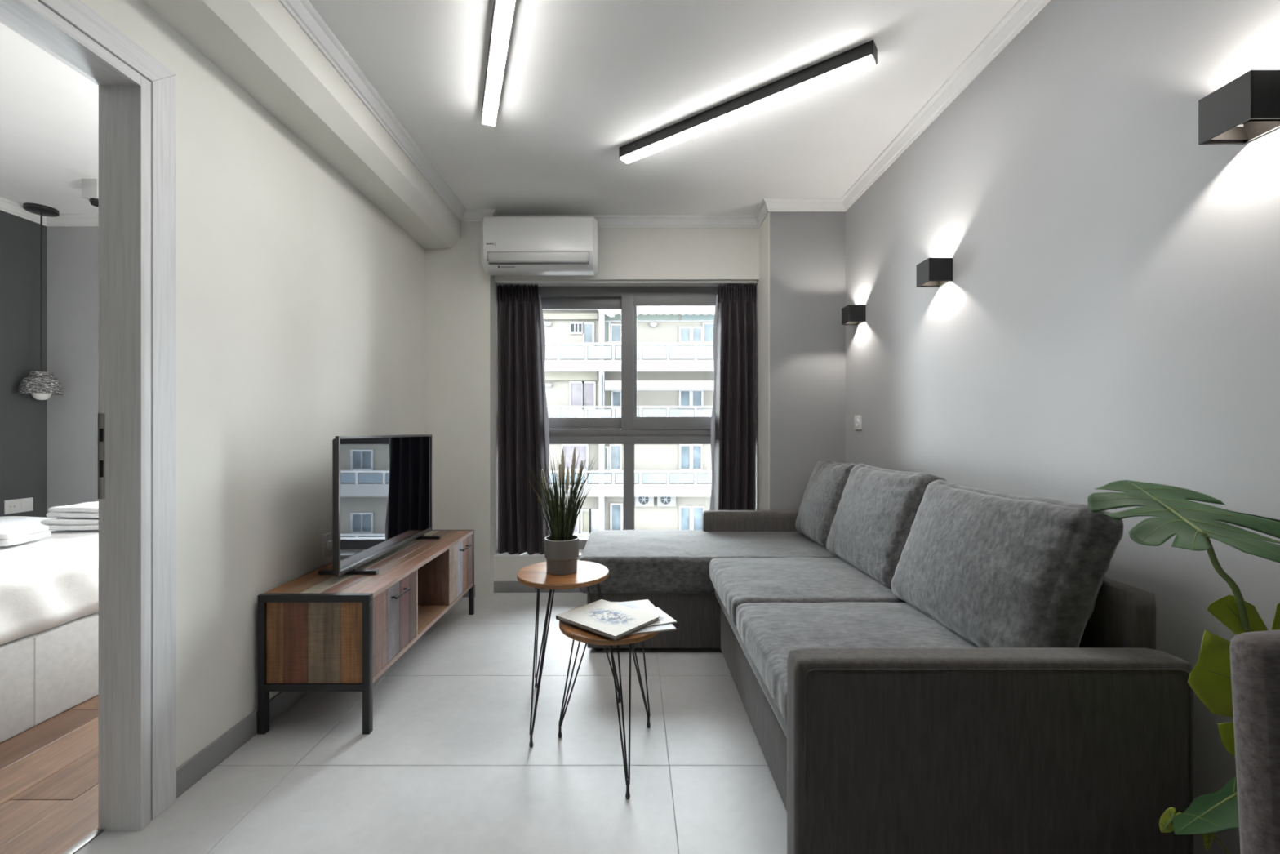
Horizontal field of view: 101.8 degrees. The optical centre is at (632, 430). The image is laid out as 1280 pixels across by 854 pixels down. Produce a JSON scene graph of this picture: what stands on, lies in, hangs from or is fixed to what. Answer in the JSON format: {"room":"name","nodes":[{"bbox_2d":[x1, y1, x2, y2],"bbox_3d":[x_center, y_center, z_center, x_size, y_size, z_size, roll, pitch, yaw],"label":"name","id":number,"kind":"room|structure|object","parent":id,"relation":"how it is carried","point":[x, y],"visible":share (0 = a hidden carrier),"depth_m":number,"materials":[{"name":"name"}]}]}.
{"room":"living room","nodes":[
{"label":"living room","id":0,"kind":"room"},
{"bbox_2d":[0,209,46,517],"bbox_3d":[-4.030,-0.160,0.662,0.120,2.720,6.124,0,0,0],"label":"wall","id":1,"kind":"structure","parent":0,"point":[23,417],"depth_m":3.37,"materials":[{"name":"grey paint"}]},
{"bbox_2d":[4,497,33,514],"bbox_3d":[-3.965,0.485,3.360,0.010,0.088,0.155,0,0,0],"label":"wall socket","id":2,"kind":"object","parent":1,"relation":"attached to","point":[24,504],"visible":1,"depth_m":3.35,"materials":[{"name":"white plastic"}]},
{"bbox_2d":[8,502,16,510],"bbox_3d":[-3.961,0.485,3.321,0.004,0.044,0.044,0,0,0],"label":"outlet","id":3,"kind":"object","parent":2,"relation":"attached to","point":[11,506],"depth_m":3.32,"materials":[{"name":"white plastic"}]},
{"bbox_2d":[0,196,98,226],"bbox_3d":[-2.723,-1.422,1.387,2.495,0.076,4.274,0,0,0],"label":"crown molding","id":4,"kind":"structure","parent":1,"relation":"attached to","point":[6,206],"depth_m":3.48,"materials":[{"name":"paint"}]},
{"bbox_2d":[46,226,98,517],"bbox_3d":[-2.723,-0.210,3.662,2.495,2.620,0.276,0,0,0],"label":"wall","id":5,"kind":"structure","parent":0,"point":[72,251],"depth_m":3.52,"materials":[{"name":"grey paint"}]},
{"bbox_2d":[80,0,425,768],"bbox_3d":[-1.425,-0.210,0.700,0.100,2.620,6.200,0,0,0],"label":"wall","id":6,"kind":"structure","parent":0,"point":[300,303],"depth_m":1.88,"materials":[{"name":"beige paint"}]},
{"bbox_2d":[0,0,176,853],"bbox_3d":[-1.415,0.023,0.995,0.126,2.162,1.100,0,0,0],"label":"door frame","id":7,"kind":"structure","parent":6,"relation":"in","point":[137,413],"depth_m":1.43,"materials":[{"name":"grey wood"}]},
{"bbox_2d":[176,584,475,798],"bbox_3d":[-1.208,1.059,2.495,0.333,0.082,1.898,0,0,0],"label":"baseboard","id":8,"kind":"structure","parent":6,"relation":"attached to","point":[202,762],"depth_m":1.74,"materials":[{"name":"grey tile"}]},
{"bbox_2d":[322,532,332,558],"bbox_3d":[-1.347,0.527,2.357,0.097,0.128,0.078,0,0,-27],"label":"wall socket","id":9,"kind":"object","parent":6,"relation":"attached to","point":[326,538],"visible":0.63,"depth_m":2.33,"materials":[{"name":"white plastic"}]},
{"bbox_2d":[0,592,786,853],"bbox_3d":[-1.262,1.160,0.700,5.415,0.120,6.200,0,0,0],"label":"floor","id":10,"kind":"structure","parent":0,"point":[447,764],"depth_m":1.69,"materials":[{"name":"tile"}]},
{"bbox_2d":[0,515,98,742],"bbox_3d":[-3.070,0.795,2.285,1.760,0.610,1.550,0,0,0],"label":"bed","id":11,"kind":"object","parent":10,"relation":"on","point":[49,586],"visible":0.32,"depth_m":1.99,"materials":[{"name":"grey fabric"}]},
{"bbox_2d":[0,524,51,546],"bbox_3d":[-2.800,0.459,2.240,0.347,0.060,0.220,0,0,-14],"label":"towel","id":12,"kind":"object","parent":11,"relation":"on","point":[9,535],"visible":1,"depth_m":2.26,"materials":[{"name":"white fabric"}]},
{"bbox_2d":[40,517,98,530],"bbox_3d":[-2.715,0.461,2.660,0.363,0.055,0.260,0,0,-3],"label":"towel","id":13,"kind":"object","parent":11,"relation":"on","point":[60,523],"visible":0.36,"depth_m":2.54,"materials":[{"name":"white fabric"}]},
{"bbox_2d":[46,501,98,517],"bbox_3d":[-2.704,0.403,2.670,0.352,0.055,0.250,0,0,2],"label":"towel","id":14,"kind":"object","parent":13,"relation":"on","point":[87,509],"visible":0.43,"depth_m":2.55,"materials":[{"name":"white fabric"}]},
{"bbox_2d":[257,529,474,734],"bbox_3d":[-1.143,0.848,2.505,0.429,0.504,1.250,0,0,0],"label":"tv stand","id":15,"kind":"object","parent":10,"relation":"on","point":[317,633],"visible":0.91,"depth_m":1.90,"materials":[{"name":"wood"}]},
{"bbox_2d":[318,434,440,577],"bbox_3d":[-1.182,0.308,2.491,0.240,0.575,0.942,0,0,0],"label":"television","id":16,"kind":"object","parent":15,"relation":"on","point":[382,484],"visible":1,"depth_m":2.34,"materials":[{"name":"black plastic"}]},
{"bbox_2d":[516,560,621,747],"bbox_3d":[-0.249,0.827,2.019,0.406,0.546,0.432,0,0,0],"label":"side table","id":17,"kind":"object","parent":10,"relation":"on","point":[535,575],"visible":0.89,"depth_m":1.95,"materials":[{"name":"brown wood"}]},
{"bbox_2d":[526,447,597,575],"bbox_3d":[-0.282,0.309,2.040,0.289,0.489,0.285,0,0,0],"label":"potted grass","id":18,"kind":"object","parent":17,"relation":"on","point":[562,546],"depth_m":2.02,"materials":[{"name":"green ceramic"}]},
{"bbox_2d":[544,535,578,575],"bbox_3d":[-0.279,0.488,2.050,0.135,0.131,0.135,0,0,0],"label":"pot","id":19,"kind":"object","parent":18,"relation":"attached to","point":[561,552],"depth_m":2.00,"materials":[{"name":"grey ceramic"}]},
{"bbox_2d":[557,601,659,799],"bbox_3d":[-0.081,0.873,1.757,0.376,0.454,0.416,0,0,0],"label":"side table","id":20,"kind":"object","parent":10,"relation":"on","point":[575,633],"visible":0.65,"depth_m":1.65,"materials":[{"name":"brown wood"}]},
{"bbox_2d":[614,599,675,635],"bbox_3d":[-0.008,0.643,1.800,0.224,0.005,0.301,0,0,-16],"label":"magazine","id":21,"kind":"object","parent":20,"relation":"on","point":[638,604],"visible":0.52,"depth_m":1.86,"materials":[{"name":"paper"}]},
{"bbox_2d":[639,607,676,627],"bbox_3d":[0.019,0.639,1.765,0.216,0.004,0.150,0,0,-22],"label":"magazine","id":22,"kind":"object","parent":21,"relation":"on","point":[664,618],"visible":0.32,"depth_m":1.77,"materials":[{"name":"paper"}]},
{"bbox_2d":[555,599,660,639],"bbox_3d":[-0.083,0.630,1.752,0.273,0.013,0.222,0,0,41],"label":"book","id":23,"kind":"object","parent":22,"relation":"on","point":[607,619],"visible":1,"depth_m":1.73,"materials":[{"name":"paper"}]},
{"bbox_2d":[578,510,1193,853],"bbox_3d":[0.481,0.738,2.201,1.492,0.724,2.158,0,0,0],"label":"sofa","id":24,"kind":"object","parent":10,"relation":"on","point":[878,727],"visible":0.85,"depth_m":1.12,"materials":[{"name":"grey fabric"}]},
{"bbox_2d":[578,529,839,593],"bbox_3d":[0.450,0.708,2.912,1.430,0.188,0.736,0,0,0],"label":"cushion","id":25,"kind":"object","parent":24,"relation":"on","point":[637,561],"depth_m":2.63,"materials":[{"name":"grey fabric"}]},
{"bbox_2d":[709,556,906,626],"bbox_3d":[0.761,0.663,2.208,0.798,0.124,0.648,0,0,0],"label":"seat cushion","id":26,"kind":"object","parent":24,"relation":"on","point":[737,581],"depth_m":2.09,"materials":[{"name":"grey fabric"}]},
{"bbox_2d":[795,458,857,546],"bbox_3d":[1.101,0.385,2.910,0.277,0.429,0.500,0,0,0],"label":"cushion","id":27,"kind":"object","parent":24,"relation":"on","point":[822,495],"visible":0.72,"depth_m":2.79,"materials":[{"name":"grey fabric"}]},
{"bbox_2d":[736,601,978,724],"bbox_3d":[0.761,0.663,1.550,0.798,0.125,0.657,0,0,0],"label":"seat cushion","id":28,"kind":"object","parent":24,"relation":"on","point":[768,631],"depth_m":1.58,"materials":[{"name":"grey fabric"}]},
{"bbox_2d":[826,463,946,586],"bbox_3d":[1.091,0.381,2.301,0.278,0.436,0.665,0,0,0],"label":"cushion","id":29,"kind":"object","parent":24,"relation":"on","point":[875,515],"visible":0.78,"depth_m":2.15,"materials":[{"name":"grey fabric"}]},
{"bbox_2d":[891,479,1124,648],"bbox_3d":[1.073,0.389,1.593,0.278,0.420,0.701,0,0,0],"label":"cushion","id":30,"kind":"object","parent":24,"relation":"on","point":[997,570],"visible":0.82,"depth_m":1.39,"materials":[{"name":"grey fabric"}]},
{"bbox_2d":[1087,480,1279,853],"bbox_3d":[1.056,0.603,0.945,0.376,0.995,0.324,0,0,0],"label":"monstera plant","id":31,"kind":"object","parent":10,"relation":"on","point":[1193,523],"visible":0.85,"depth_m":0.90,"materials":[{"name":"plant"}]},
{"bbox_2d":[1229,629,1279,853],"bbox_3d":[1.045,0.687,0.468,0.472,0.828,0.547,0,0,0],"label":"dining chair","id":32,"kind":"object","parent":10,"relation":"on","point":[1255,656],"visible":1,"depth_m":0.68,"materials":[{"name":"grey fabric"}]},
{"bbox_2d":[425,222,499,596],"bbox_3d":[-1.160,-0.210,3.622,0.430,2.620,0.356,0,0,0],"label":"wall","id":33,"kind":"structure","parent":0,"point":[461,298],"depth_m":3.44,"materials":[{"name":"beige paint"}]},
{"bbox_2d":[0,0,1017,215],"bbox_3d":[-1.238,-1.505,0.700,5.465,0.110,6.200,0,0,0],"label":"ceiling","id":34,"kind":"structure","parent":0,"point":[584,81],"depth_m":2.25,"materials":[{"name":"paint"}]},
{"bbox_2d":[17,202,63,399],"bbox_3d":[-3.850,-0.825,3.386,0.198,1.251,0.198,0,0,0],"label":"pendant lamp","id":35,"kind":"object","parent":34,"relation":"hanging from","point":[41,384],"visible":1,"depth_m":3.36,"materials":[{"name":"concrete"}]},
{"bbox_2d":[81,178,98,206],"bbox_3d":[-3.127,-1.381,3.037,0.090,0.139,0.090,0,0,0],"label":"ceiling spotlight","id":36,"kind":"object","parent":34,"relation":"attached to","point":[90,187],"visible":0.57,"depth_m":2.99,"materials":[{"name":"paint"}]},
{"bbox_2d":[142,0,460,248],"bbox_3d":[-1.257,-1.373,0.522,0.236,0.335,5.844,0,0,0],"label":"ceiling beam","id":37,"kind":"structure","parent":34,"relation":"attached to","point":[259,45],"depth_m":1.94,"materials":[{"name":"beige paint"}]},
{"bbox_2d":[481,0,515,125],"bbox_3d":[-0.451,-1.419,1.796,0.063,0.061,1.219,0,0,-20],"label":"ceiling light","id":38,"kind":"object","parent":34,"relation":"attached to","point":[503,11],"visible":1,"depth_m":1.94,"materials":[{"name":"white plastic"}]},
{"bbox_2d":[618,40,877,163],"bbox_3d":[0.430,-1.419,2.320,1.211,0.061,0.063,0,0,37],"label":"ceiling light","id":39,"kind":"object","parent":34,"relation":"attached to","point":[864,56],"visible":1,"depth_m":2.21,"materials":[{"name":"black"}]},
{"bbox_2d":[493,227,759,581],"bbox_3d":[-0.042,-0.210,3.673,1.807,2.620,0.254,0,0,0],"label":"wall","id":40,"kind":"structure","parent":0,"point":[625,254],"depth_m":3.55,"materials":[{"name":"beige paint"}]},
{"bbox_2d":[493,581,581,592],"bbox_3d":[-0.042,1.062,3.540,1.807,0.075,0.012,0,0,0],"label":"baseboard","id":41,"kind":"structure","parent":40,"relation":"attached to","point":[499,586],"depth_m":3.53,"materials":[{"name":"grey tile"}]},
{"bbox_2d":[480,216,599,275],"bbox_3d":[-0.596,-1.203,3.389,0.748,0.379,0.314,0,0,0],"label":"air conditioner","id":42,"kind":"object","parent":40,"relation":"attached to","point":[510,246],"visible":1,"depth_m":3.24,"materials":[{"name":"white plastic"}]},
{"bbox_2d":[493,286,718,556],"bbox_3d":[-0.042,-0.086,3.672,1.807,1.891,0.256,0,0,0],"label":"window","id":43,"kind":"structure","parent":40,"relation":"attached to","point":[629,429],"depth_m":3.72,"materials":[{"name":"grey metal"}]},
{"bbox_2d":[495,280,757,284],"bbox_3d":[-0.042,-1.024,3.605,1.799,0.014,0.060,0,0,0],"label":"track","id":44,"kind":"object","parent":40,"relation":"attached to","point":[501,282],"visible":1,"depth_m":3.58,"materials":[{"name":"grey metal"}]},
{"bbox_2d":[497,284,551,555],"bbox_3d":[-0.747,-0.079,3.593,0.380,1.866,0.109,0,0,0],"label":"curtain","id":45,"kind":"object","parent":44,"relation":"hanging from","point":[523,426],"visible":0.98,"depth_m":3.58,"materials":[{"name":"fabric"}]},
{"bbox_2d":[709,284,755,510],"bbox_3d":[0.693,-0.079,3.596,0.329,1.866,0.113,0,0,0],"label":"curtain","id":46,"kind":"object","parent":44,"relation":"hanging from","point":[733,420],"visible":0.88,"depth_m":3.59,"materials":[{"name":"fabric"}]},
{"bbox_2d":[755,211,845,510],"bbox_3d":[1.103,-0.210,3.543,0.483,2.620,0.513,0,0,0],"label":"pillar","id":47,"kind":"structure","parent":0,"point":[801,285],"depth_m":3.29,"materials":[{"name":"grey paint"}]},
{"bbox_2d":[278,0,1050,227],"bbox_3d":[0.103,-1.422,0.573,2.484,0.076,5.946,0,0,0],"label":"crown molding","id":48,"kind":"structure","parent":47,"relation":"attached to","point":[302,11],"depth_m":2.44,"materials":[{"name":"paint"}]},
{"bbox_2d":[845,0,1279,853],"bbox_3d":[1.420,-0.210,0.700,0.150,2.620,6.200,0,0,0],"label":"wall","id":49,"kind":"structure","parent":0,"point":[1109,310],"depth_m":1.49,"materials":[{"name":"grey paint"}]},
{"bbox_2d":[841,304,866,324],"bbox_3d":[1.295,-0.678,3.049,0.100,0.098,0.098,0,0,0],"label":"wall lamp","id":50,"kind":"object","parent":49,"relation":"attached to","point":[851,314],"visible":1,"depth_m":3.00,"materials":[{"name":"black metal"}]},
{"bbox_2d":[854,415,862,429],"bbox_3d":[1.340,-0.048,3.095,0.010,0.085,0.085,0,0,0],"label":"wall socket","id":51,"kind":"object","parent":49,"relation":"attached to","point":[858,419],"visible":1,"depth_m":3.08,"materials":[{"name":"white plastic"}]},
{"bbox_2d":[855,418,858,426],"bbox_3d":[1.336,-0.048,3.095,0.004,0.044,0.044,0,0,0],"label":"outlet","id":52,"kind":"object","parent":51,"relation":"attached to","point":[856,420],"depth_m":3.09,"materials":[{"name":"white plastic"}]},
{"bbox_2d":[916,257,952,287],"bbox_3d":[1.295,-0.678,2.234,0.100,0.098,0.098,0,0,0],"label":"wall lamp","id":53,"kind":"object","parent":49,"relation":"attached to","point":[931,272],"visible":1,"depth_m":2.19,"materials":[{"name":"black metal"}]},
{"bbox_2d":[1198,70,1279,144],"bbox_3d":[1.295,-0.678,1.096,0.100,0.098,0.098,0,0,0],"label":"wall lamp","id":54,"kind":"object","parent":49,"relation":"attached to","point":[1245,109],"visible":1,"depth_m":1.08,"materials":[{"name":"black metal"}]},
{"label":"outside","id":55,"kind":"structure","parent":0,"visible":0},
{"bbox_2d":[542,306,715,537],"bbox_3d":[1.000,1.888,16.200,46.000,20.823,20.400,0,0,0],"label":"apartment building","id":56,"kind":"structure","parent":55,"point":[675,368],"depth_m":25.90,"materials":[{"name":"white concrete"}]},
{"bbox_2d":[543,321,551,326],"bbox_3d":[-4.200,-5.270,25.800,0.400,0.220,0.390,0,0,0],"label":"wall light","id":57,"kind":"object","parent":56,"relation":"attached to","point":[546,323],"depth_m":25.69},
{"bbox_2d":[545,383,552,387],"bbox_3d":[-4.167,-2.237,25.800,0.400,0.220,0.390,0,0,0],"label":"wall light","id":58,"kind":"object","parent":56,"relation":"attached to","point":[547,385],"depth_m":25.68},
{"bbox_2d":[635,496,653,506],"bbox_3d":[0.584,3.381,25.747,0.920,0.720,0.406,0,0,0],"label":"outdoor unit","id":59,"kind":"object","parent":56,"relation":"attached to","point":[640,501],"visible":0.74,"depth_m":25.60,"materials":[{"name":"white metal"}]},
{"bbox_2d":[638,496,648,504],"bbox_3d":[0.544,3.381,25.570,0.500,0.500,0.053,0,0,0],"label":"fan grille","id":60,"kind":"object","parent":59,"relation":"attached to","point":[642,500],"depth_m":25.58,"materials":[{"name":"grey metal"}]},
{"bbox_2d":[649,322,657,327],"bbox_3d":[1.033,-5.237,25.800,0.400,0.220,0.390,0,0,0],"label":"wall light","id":61,"kind":"object","parent":56,"relation":"attached to","point":[651,324],"depth_m":25.68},
{"bbox_2d":[657,496,675,506],"bbox_3d":[1.667,3.381,25.747,0.920,0.720,0.406,0,0,0],"label":"outdoor unit","id":62,"kind":"object","parent":56,"relation":"attached to","point":[662,501],"visible":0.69,"depth_m":25.60,"materials":[{"name":"white metal"}]},
{"bbox_2d":[660,496,671,504],"bbox_3d":[1.627,3.381,25.570,0.500,0.500,0.053,0,0,0],"label":"fan grille","id":63,"kind":"object","parent":62,"relation":"attached to","point":[664,500],"depth_m":25.58,"materials":[{"name":"grey metal"}]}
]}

